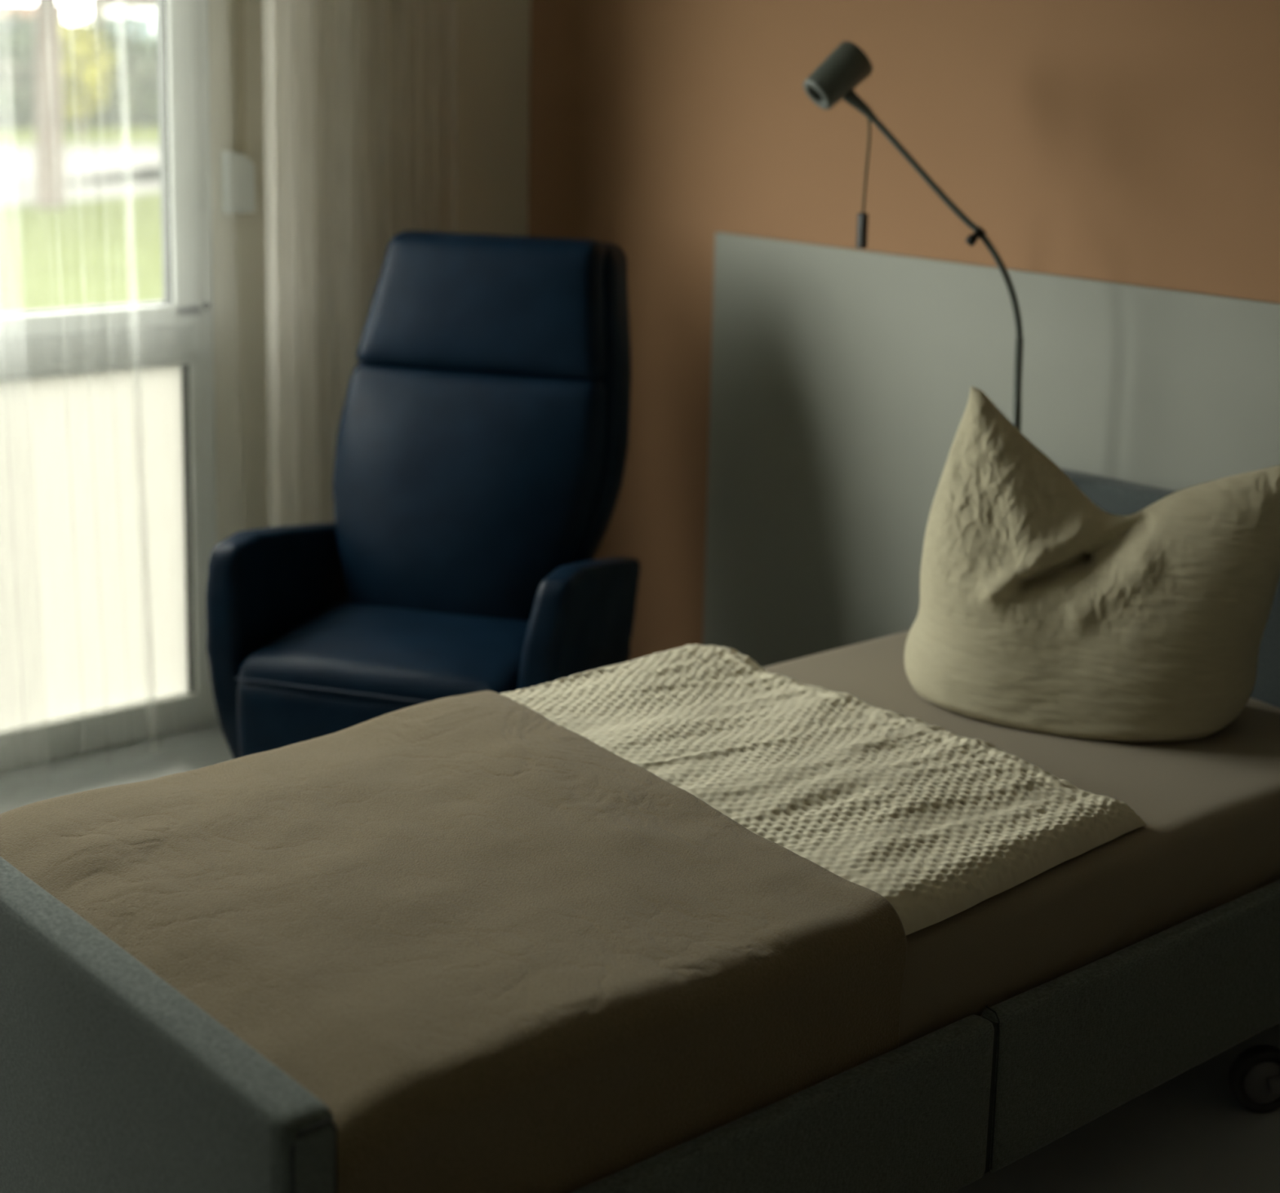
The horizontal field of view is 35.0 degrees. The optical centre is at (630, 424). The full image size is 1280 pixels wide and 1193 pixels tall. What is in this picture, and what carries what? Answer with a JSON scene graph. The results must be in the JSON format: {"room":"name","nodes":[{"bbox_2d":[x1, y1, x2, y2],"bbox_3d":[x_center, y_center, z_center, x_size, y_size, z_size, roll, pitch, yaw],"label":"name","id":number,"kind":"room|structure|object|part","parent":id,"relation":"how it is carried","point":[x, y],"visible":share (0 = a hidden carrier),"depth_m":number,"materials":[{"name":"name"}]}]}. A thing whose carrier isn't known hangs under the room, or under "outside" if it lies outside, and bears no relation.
{"room":"care facility","nodes":[
{"label":"care facility","id":0,"kind":"room"},
{"bbox_2d":[208,0,530,543],"bbox_3d":[-2.575,-0.362,3.196,6.400,2.600,0.090,-8,14,-40],"label":"wall","id":1,"kind":"structure","parent":0,"point":[494,36],"depth_m":4.67,"materials":[{"name":"beige paint"}]},
{"bbox_2d":[0,0,218,771],"bbox_3d":[-1.688,-0.321,3.933,1.945,2.280,0.064,-8,14,-40],"label":"window","id":2,"kind":"structure","parent":1,"relation":"in","point":[108,528],"depth_m":4.48,"materials":[{"name":"white glass"}]},
{"bbox_3d":[-1.364,0.286,4.351,0.925,0.785,0.008,-8,14,-40],"label":"frosted pane","id":3,"kind":"part","parent":2,"relation":"part of","materials":[{"name":"white glass"}]},
{"bbox_3d":[-1.326,-0.808,4.126,0.969,1.290,0.038,-8,14,-40],"label":"sash","id":4,"kind":"part","parent":2,"relation":"part of","materials":[{"name":"white plastic"}]},
{"bbox_2d":[221,0,255,213],"bbox_3d":[-0.862,-1.151,4.428,0.073,1.380,0.030,-8,14,-40],"label":"strap winder","id":5,"kind":"object","parent":1,"relation":"attached to","point":[238,170],"visible":1,"depth_m":4.52,"materials":[{"name":"white plastic"}]},
{"bbox_2d":[0,722,1279,1192],"bbox_3d":[-0.607,1.460,1.137,6.400,0.120,6.300,-8,14,-40],"label":"floor","id":6,"kind":"structure","parent":0,"point":[1187,1134],"depth_m":3.06,"materials":[{"name":"plastic"}]},
{"bbox_2d":[205,230,639,759],"bbox_3d":[-0.376,0.226,4.179,0.758,1.172,0.841,5,11,17],"label":"armchair","id":7,"kind":"object","parent":6,"relation":"on","point":[482,446],"visible":0.77,"depth_m":4.20,"materials":[{"name":"blue leather"}]},
{"bbox_3d":[-0.714,0.455,4.248,0.109,0.531,0.581,5,11,17],"label":"armrest","id":8,"kind":"part","parent":7,"relation":"part of","materials":[{"name":"blue leather"}]},
{"bbox_3d":[-0.433,0.485,4.072,0.566,0.160,0.490,5,11,17],"label":"seat","id":9,"kind":"part","parent":7,"relation":"part of","materials":[{"name":"blue leather"}]},
{"bbox_3d":[-0.359,0.190,4.288,0.600,0.601,0.297,5,11,17],"label":"backrest","id":10,"kind":"part","parent":7,"relation":"part of","materials":[{"name":"blue leather"}]},
{"bbox_3d":[-0.104,0.509,4.036,0.112,0.531,0.531,5,11,17],"label":"armrest","id":11,"kind":"part","parent":7,"relation":"part of","materials":[{"name":"blue leather"}]},
{"bbox_2d":[0,468,1279,1192],"bbox_3d":[0.180,0.642,2.995,2.195,0.822,1.055,-8,14,-40],"label":"bed","id":12,"kind":"object","parent":6,"relation":"on","point":[113,1080],"visible":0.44,"depth_m":2.38,"materials":[{"name":"grey fabric"}]},
{"bbox_3d":[-0.639,0.812,2.332,0.064,0.502,1.039,-8,14,-40],"label":"footboard","id":13,"kind":"part","parent":12,"relation":"part of","materials":[{"name":"grey fabric"}]},
{"bbox_3d":[-0.302,0.889,1.941,0.048,0.472,0.009,-8,14,-40],"label":"footboard","id":14,"kind":"part","parent":12,"relation":"part of","materials":[{"name":"grey fabric"}]},
{"bbox_3d":[0.082,0.909,2.295,0.963,0.220,0.040,-8,14,-40],"label":"rail","id":15,"kind":"part","parent":12,"relation":"part of","materials":[{"name":"grey fabric"}]},
{"bbox_2d":[803,40,1023,432],"bbox_3d":[0.536,-0.170,3.829,0.456,1.080,0.117,4,11,16],"label":"reading lamp","id":16,"kind":"object","parent":12,"relation":"attached to","point":[835,79],"visible":0.93,"depth_m":3.75,"materials":[{"name":"grey metal"}]},
{"bbox_3d":[0.388,-0.650,3.784,0.130,0.126,0.081,-4,12,-27],"label":"lamp shade","id":17,"kind":"part","parent":16,"relation":"part of","materials":[{"name":"grey metal"}]},
{"bbox_2d":[842,89,877,122],"bbox_3d":[0.422,-0.601,3.799,0.078,0.071,0.032,7,12,29],"label":"joint","id":18,"kind":"object","parent":16,"relation":"attached to","point":[850,96],"depth_m":3.79,"materials":[{"name":"grey metal"}]},
{"bbox_2d":[856,212,868,248],"bbox_3d":[0.438,-0.366,3.846,0.016,0.067,0.017,-8,14,-40],"label":"switch","id":19,"kind":"object","parent":16,"relation":"attached to","point":[862,217],"depth_m":3.84,"materials":[{"name":"black plastic"}]},
{"bbox_3d":[0.443,-0.486,3.820,0.005,0.185,0.013,-8,14,-40],"label":"switch cord","id":20,"kind":"part","parent":16,"relation":"part of","materials":[{"name":"brown plastic"}]},
{"bbox_3d":[0.576,-0.104,3.816,0.336,0.957,0.019,7,12,26],"label":"arm","id":21,"kind":"part","parent":16,"relation":"part of","materials":[{"name":"grey metal"}]},
{"bbox_3d":[0.629,-0.343,3.733,0.029,0.032,0.019,-1,11,-11],"label":"knob","id":22,"kind":"part","parent":16,"relation":"part of","materials":[{"name":"black plastic"}]},
{"bbox_2d":[762,631,1279,1047],"bbox_3d":[0.181,0.629,2.987,2.035,0.182,0.940,-8,14,-40],"label":"mattress","id":23,"kind":"object","parent":12,"relation":"on","point":[1209,806],"visible":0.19,"depth_m":2.92,"materials":[{"name":"fabric"}]},
{"bbox_2d":[500,644,1146,936],"bbox_3d":[-0.047,0.536,2.789,1.313,0.066,0.952,-8,14,-40],"label":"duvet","id":24,"kind":"object","parent":23,"relation":"on","point":[938,823],"visible":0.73,"depth_m":2.90,"materials":[{"name":"beige fabric"}]},
{"bbox_2d":[0,690,906,1192],"bbox_3d":[-0.265,0.652,2.624,0.888,0.253,0.982,-8,14,-40],"label":"blanket","id":25,"kind":"object","parent":24,"relation":"on","point":[503,952],"visible":0.98,"depth_m":2.41,"materials":[{"name":"brown fabric"}]},
{"bbox_2d":[904,386,1279,742],"bbox_3d":[0.757,0.224,3.338,0.617,0.506,0.328,6,12,22],"label":"pillow","id":26,"kind":"object","parent":23,"relation":"on","point":[1043,609],"visible":1,"depth_m":3.29,"materials":[{"name":"beige fabric"}]},
{"bbox_3d":[0.891,0.798,2.970,1.148,0.220,0.040,-8,14,-40],"label":"rail","id":27,"kind":"part","parent":12,"relation":"part of","materials":[{"name":"grey fabric"}]},
{"bbox_3d":[0.992,0.459,3.661,0.068,0.676,1.045,-8,14,-40],"label":"headboard","id":28,"kind":"part","parent":12,"relation":"part of","materials":[{"name":"blue fabric"}]},
{"bbox_2d":[528,0,1279,661],"bbox_3d":[1.822,-0.193,2.819,0.200,2.600,6.200,-8,14,-40],"label":"wall","id":29,"kind":"structure","parent":0,"point":[1135,142],"depth_m":4.18,"materials":[{"name":"paint"}]},
{"bbox_2d":[702,231,1279,667],"bbox_3d":[1.035,0.293,3.671,0.018,1.052,2.637,-8,14,-40],"label":"wall panel","id":30,"kind":"object","parent":29,"relation":"attached to","point":[842,378],"visible":0.52,"depth_m":4.21,"materials":[{"name":"laminate"}]},
{"label":"outside","id":31,"kind":"structure","parent":0,"visible":0},
{"bbox_2d":[0,93,162,311],"bbox_3d":[-12.037,-4.968,34.193,100.000,0.100,59.899,-8,14,-40],"label":"lawn","id":32,"kind":"structure","parent":31,"point":[103,251],"depth_m":16.25,"materials":[{"name":"green plant"}]},
{"bbox_2d":[0,0,65,93],"bbox_3d":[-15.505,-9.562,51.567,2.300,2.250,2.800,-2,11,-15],"label":"house","id":33,"kind":"structure","parent":32,"relation":"on","point":[28,7],"depth_m":50.36,"materials":[{"name":"grey"}]},
{"bbox_3d":[-15.703,-9.719,50.367,1.000,1.000,0.010,-2,11,-15],"label":"pane","id":34,"kind":"part","parent":33,"relation":"part of","materials":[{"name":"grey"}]},
{"bbox_3d":[-15.220,-9.733,50.498,1.000,1.000,0.010,-2,11,-15],"label":"pane","id":35,"kind":"part","parent":33,"relation":"part of","materials":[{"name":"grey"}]},
{"bbox_2d":[34,0,65,208],"bbox_3d":[-5.703,-4.851,18.775,5.165,5.939,4.959,-2,11,-16],"label":"tree","id":36,"kind":"object","parent":32,"relation":"on","point":[50,176],"visible":0.93,"depth_m":19.39,"materials":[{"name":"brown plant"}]},
{"bbox_2d":[0,5,159,128],"bbox_3d":[-10.159,-5.945,34.962,21.090,2.497,3.014,-8,14,-40],"label":"trees","id":37,"kind":"object","parent":32,"relation":"on","point":[13,50],"visible":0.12,"depth_m":35.03,"materials":[{"name":"green plant"}]},
{"bbox_2d":[0,144,159,186],"bbox_3d":[-5.710,-3.455,26.849,60.525,0.060,8.039,-6,13,-33],"label":"road","id":38,"kind":"structure","parent":32,"relation":"on","point":[17,162],"depth_m":26.06,"materials":[{"name":"grey asphalt"}]},
{"bbox_2d":[0,165,160,206],"bbox_3d":[-9.827,-1.875,18.104,3.836,0.060,18.385,10,14,38],"label":"sidewalk","id":39,"kind":"structure","parent":32,"relation":"on","point":[24,195],"depth_m":21.68,"materials":[{"name":"grey concrete"}]},
{"bbox_2d":[60,17,117,137],"bbox_3d":[-8.551,-5.299,31.434,1.199,1.943,1.188,1,11,0],"label":"tree","id":40,"kind":"object","parent":32,"relation":"on","point":[86,60],"visible":0.88,"depth_m":31.16,"materials":[{"name":"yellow plant"}]},
{"bbox_2d":[88,0,158,97],"bbox_3d":[-10.923,-10.018,52.749,6.800,2.900,5.800,-2,11,-15],"label":"house","id":41,"kind":"structure","parent":32,"relation":"on","point":[97,8],"depth_m":49.72,"materials":[{"name":"grey"}]},
{"bbox_3d":[-12.183,-9.532,49.798,1.000,1.000,0.010,-2,11,-15],"label":"pane","id":42,"kind":"part","parent":41,"relation":"part of","materials":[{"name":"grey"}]},
{"bbox_3d":[-1.317,-1.709,3.664,3.000,0.073,0.290,-8,14,-40],"label":"track","id":43,"kind":"object","parent":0,"visible":0},
{"bbox_2d":[262,0,457,527],"bbox_3d":[-0.605,-0.552,4.600,0.507,2.508,0.137,-8,14,-40],"label":"curtain","id":44,"kind":"object","parent":43,"relation":"hanging from","point":[387,114],"visible":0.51,"depth_m":4.57,"materials":[{"name":"beige fabric"}]}
]}

